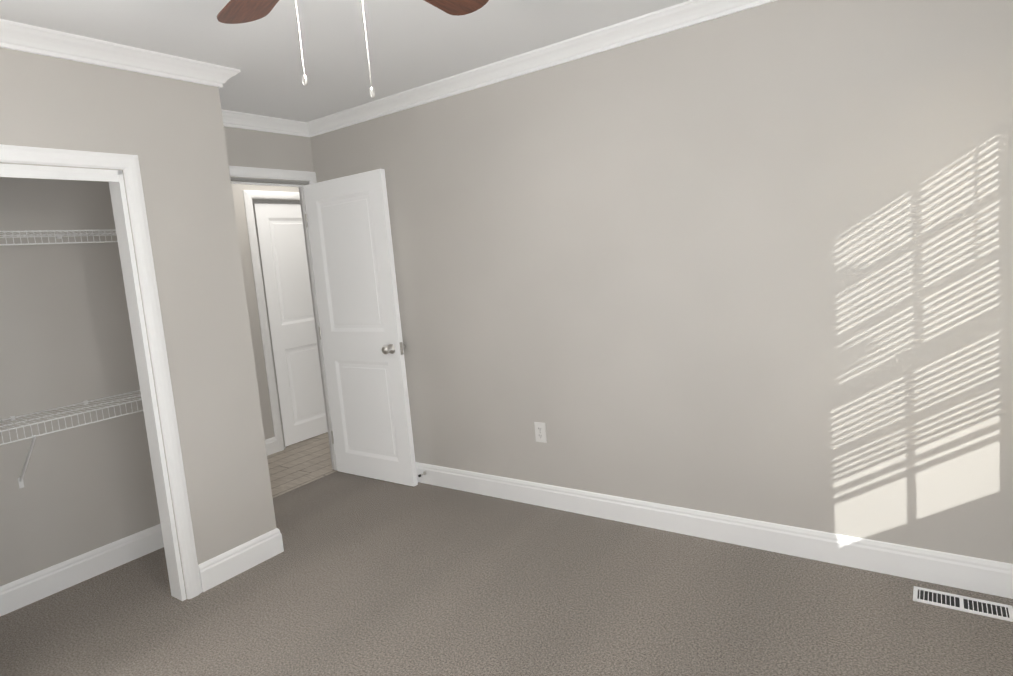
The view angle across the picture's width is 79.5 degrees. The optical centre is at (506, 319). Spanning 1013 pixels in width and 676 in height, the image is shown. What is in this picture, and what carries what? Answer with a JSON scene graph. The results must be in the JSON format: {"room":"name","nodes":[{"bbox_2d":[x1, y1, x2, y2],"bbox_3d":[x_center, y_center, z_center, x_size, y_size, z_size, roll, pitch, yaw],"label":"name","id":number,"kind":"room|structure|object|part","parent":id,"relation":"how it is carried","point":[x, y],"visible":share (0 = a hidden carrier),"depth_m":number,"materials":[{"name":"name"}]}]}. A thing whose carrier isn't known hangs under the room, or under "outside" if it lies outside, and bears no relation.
{"room":"empty bedroom","nodes":[
{"label":"empty bedroom","id":0,"kind":"room"},
{"bbox_2d":[0,47,275,598],"bbox_3d":[-2.096,0.188,2.014,0.100,2.440,2.660,-1,7,35],"label":"wall","id":1,"kind":"structure","parent":0,"point":[169,132],"depth_m":2.82,"materials":[{"name":"paint"}]},
{"bbox_2d":[0,144,201,600],"bbox_3d":[-2.120,0.414,1.976,0.138,2.003,1.966,-1,7,35],"label":"trim","id":2,"kind":"structure","parent":1,"relation":"attached to","point":[128,164],"depth_m":2.67,"materials":[{"name":"white wood"}]},
{"bbox_2d":[0,19,240,87],"bbox_3d":[-2.078,-0.995,1.909,0.078,0.078,2.648,-1,7,35],"label":"crown molding","id":3,"kind":"structure","parent":1,"relation":"attached to","point":[17,36],"depth_m":2.51,"materials":[{"name":"white wood"}]},
{"bbox_2d":[198,528,283,591],"bbox_3d":[-1.313,1.182,2.999,0.015,0.131,0.398,-1,7,35],"label":"baseboard","id":4,"kind":"structure","parent":1,"relation":"attached to","point":[219,569],"depth_m":2.99,"materials":[{"name":"white wood"}]},
{"bbox_2d":[0,126,332,585],"bbox_3d":[-2.363,0.124,2.848,0.100,2.440,3.720,-1,7,35],"label":"wall","id":5,"kind":"structure","parent":0,"point":[65,334],"depth_m":3.03,"materials":[{"name":"paint"}]},
{"bbox_2d":[0,229,117,245],"bbox_3d":[-2.491,-0.149,2.324,0.304,0.343,2.321,-1,7,35],"label":"wire shelf","id":6,"kind":"object","parent":5,"relation":"attached to","point":[61,235],"visible":0.54,"depth_m":2.82,"materials":[{"name":"white metal"}]},
{"bbox_2d":[0,390,142,487],"bbox_3d":[-2.419,0.678,2.410,0.304,0.343,2.321,-1,7,35],"label":"wire shelf","id":7,"kind":"object","parent":5,"relation":"attached to","point":[20,479],"visible":0.67,"depth_m":2.83,"materials":[{"name":"white metal"}]},
{"bbox_2d":[0,524,163,616],"bbox_3d":[-2.483,1.330,2.558,0.015,0.131,2.330,-1,7,35],"label":"baseboard","id":8,"kind":"structure","parent":5,"relation":"attached to","point":[29,589],"depth_m":3.03,"materials":[{"name":"white wood"}]},
{"bbox_2d":[221,109,307,135],"bbox_3d":[-1.657,-1.220,3.714,0.078,0.078,0.970,-1,7,35],"label":"crown molding","id":9,"kind":"structure","parent":5,"relation":"attached to","point":[234,119],"depth_m":3.87,"materials":[{"name":"white wood"}]},
{"bbox_2d":[229,166,336,469],"bbox_3d":[-1.542,0.090,4.005,0.138,2.126,0.932,-1,7,35],"label":"door frame","id":10,"kind":"structure","parent":5,"relation":"attached to","point":[285,176],"depth_m":4.20,"materials":[{"name":"white wood"}]},
{"bbox_2d":[303,169,417,486],"bbox_3d":[-0.984,0.080,4.051,0.764,2.015,0.179,-1,7,35],"label":"entry door","id":11,"kind":"structure","parent":5,"relation":"in","point":[349,226],"depth_m":4.01,"materials":[{"name":"white wood"}]},
{"bbox_3d":[-1.296,0.078,4.263,0.011,1.620,0.040,-1,7,35],"label":"entry door hinge","id":12,"kind":"part","parent":11,"relation":"part of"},
{"bbox_3d":[-0.721,0.183,3.882,0.066,0.066,0.179,-1,7,35],"label":"knob","id":13,"kind":"part","parent":11,"relation":"part of","materials":[{"name":"silver metal"}]},
{"bbox_2d":[399,342,402,354],"bbox_3d":[-0.660,0.182,3.839,0.008,0.080,0.024,-1,7,35],"label":"door latch","id":14,"kind":"object","parent":11,"relation":"attached to","point":[401,347],"depth_m":3.84,"materials":[{"name":"silver metal"}]},
{"bbox_2d":[231,184,299,448],"bbox_3d":[-2.415,-0.030,4.368,0.100,2.440,4.300,-1,7,35],"label":"wall","id":15,"kind":"structure","parent":0,"point":[250,290],"depth_m":4.87,"materials":[{"name":"paint"}]},
{"bbox_2d":[243,190,299,451],"bbox_3d":[-1.746,-0.026,5.292,0.119,2.126,0.932,-1,7,35],"label":"door frame","id":16,"kind":"structure","parent":15,"relation":"attached to","point":[249,196],"depth_m":4.91,"materials":[{"name":"white wood"}]},
{"bbox_2d":[265,437,278,455],"bbox_3d":[-2.660,1.206,3.899,0.015,0.131,2.728,-1,7,35],"label":"baseboard","id":17,"kind":"structure","parent":15,"relation":"attached to","point":[272,446],"depth_m":4.95,"materials":[{"name":"white wood"}]},
{"bbox_2d":[254,203,327,445],"bbox_3d":[-1.740,0.017,5.295,0.179,2.015,0.754,-1,7,35],"label":"hall door","id":18,"kind":"structure","parent":15,"relation":"in","point":[289,300],"depth_m":5.16,"materials":[{"name":"white wood"}]},
{"bbox_2d":[267,432,336,497],"bbox_3d":[-1.940,1.223,4.240,0.995,0.101,4.300,-1,7,35],"label":"floor","id":19,"kind":"structure","parent":0,"point":[298,464],"depth_m":4.62,"materials":[{"name":"brown wood"}]},
{"bbox_2d":[0,0,688,121],"bbox_3d":[-0.733,-1.247,2.338,5.218,0.100,5.330,-1,7,35],"label":"ceiling","id":20,"kind":"structure","parent":0,"point":[414,43],"depth_m":2.67,"materials":[{"name":"white paint"}]},
{"bbox_2d":[217,0,488,97],"bbox_3d":[-0.406,-0.829,1.472,1.262,0.607,1.225,-1,7,35],"label":"ceiling fan","id":21,"kind":"object","parent":20,"relation":"hanging from","point":[237,11],"visible":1,"depth_m":1.86,"materials":[{"name":"brown wood"}]},
{"bbox_3d":[-0.691,-0.928,1.732,0.158,0.016,0.510,-26,18,-36],"label":"blade","id":22,"kind":"part","parent":21,"relation":"part of","materials":[{"name":"brown wood"}]},
{"bbox_3d":[-0.218,-0.973,1.758,0.158,0.016,0.510,-17,-1,33],"label":"blade","id":23,"kind":"part","parent":21,"relation":"part of","materials":[{"name":"brown wood"}]},
{"bbox_2d":[0,471,1012,675],"bbox_3d":[-0.511,1.359,1.743,4.223,0.100,3.920,-1,7,35],"label":"floor carpet","id":24,"kind":"object","parent":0,"point":[362,576],"visible":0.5,"depth_m":2.51,"materials":[{"name":"grey carpet"}]},
{"bbox_2d":[913,586,1012,621],"bbox_3d":[1.697,1.058,2.269,0.300,0.005,0.105,-1,7,35],"label":"air vent register","id":25,"kind":"object","parent":24,"relation":"on","point":[968,604],"visible":1,"depth_m":2.26,"materials":[{"name":"white metal"}]},
{"bbox_2d":[310,0,1012,563],"bbox_3d":[0.442,-0.156,3.178,4.298,2.440,0.100,-1,7,35],"label":"wall","id":26,"kind":"structure","parent":0,"point":[754,262],"depth_m":2.69,"materials":[{"name":"paint"}]},
{"bbox_2d":[303,0,776,136],"bbox_3d":[0.268,-1.314,2.998,4.048,0.078,0.078,-1,7,35],"label":"crown molding","id":27,"kind":"structure","parent":26,"relation":"attached to","point":[691,12],"depth_m":3.04,"materials":[{"name":"white wood"}]},
{"bbox_2d":[534,422,546,442],"bbox_3d":[0.191,0.634,3.421,0.070,0.114,0.008,-1,7,35],"label":"outlet","id":28,"kind":"object","parent":26,"relation":"attached to","point":[540,431],"visible":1,"depth_m":3.42,"materials":[{"name":"white plastic"}]},
{"bbox_2d":[415,462,1012,598],"bbox_3d":[0.488,0.996,3.265,4.048,0.131,0.015,-1,7,35],"label":"baseboard","id":29,"kind":"structure","parent":26,"relation":"attached to","point":[986,576],"depth_m":2.79,"materials":[{"name":"white wood"}]}
]}

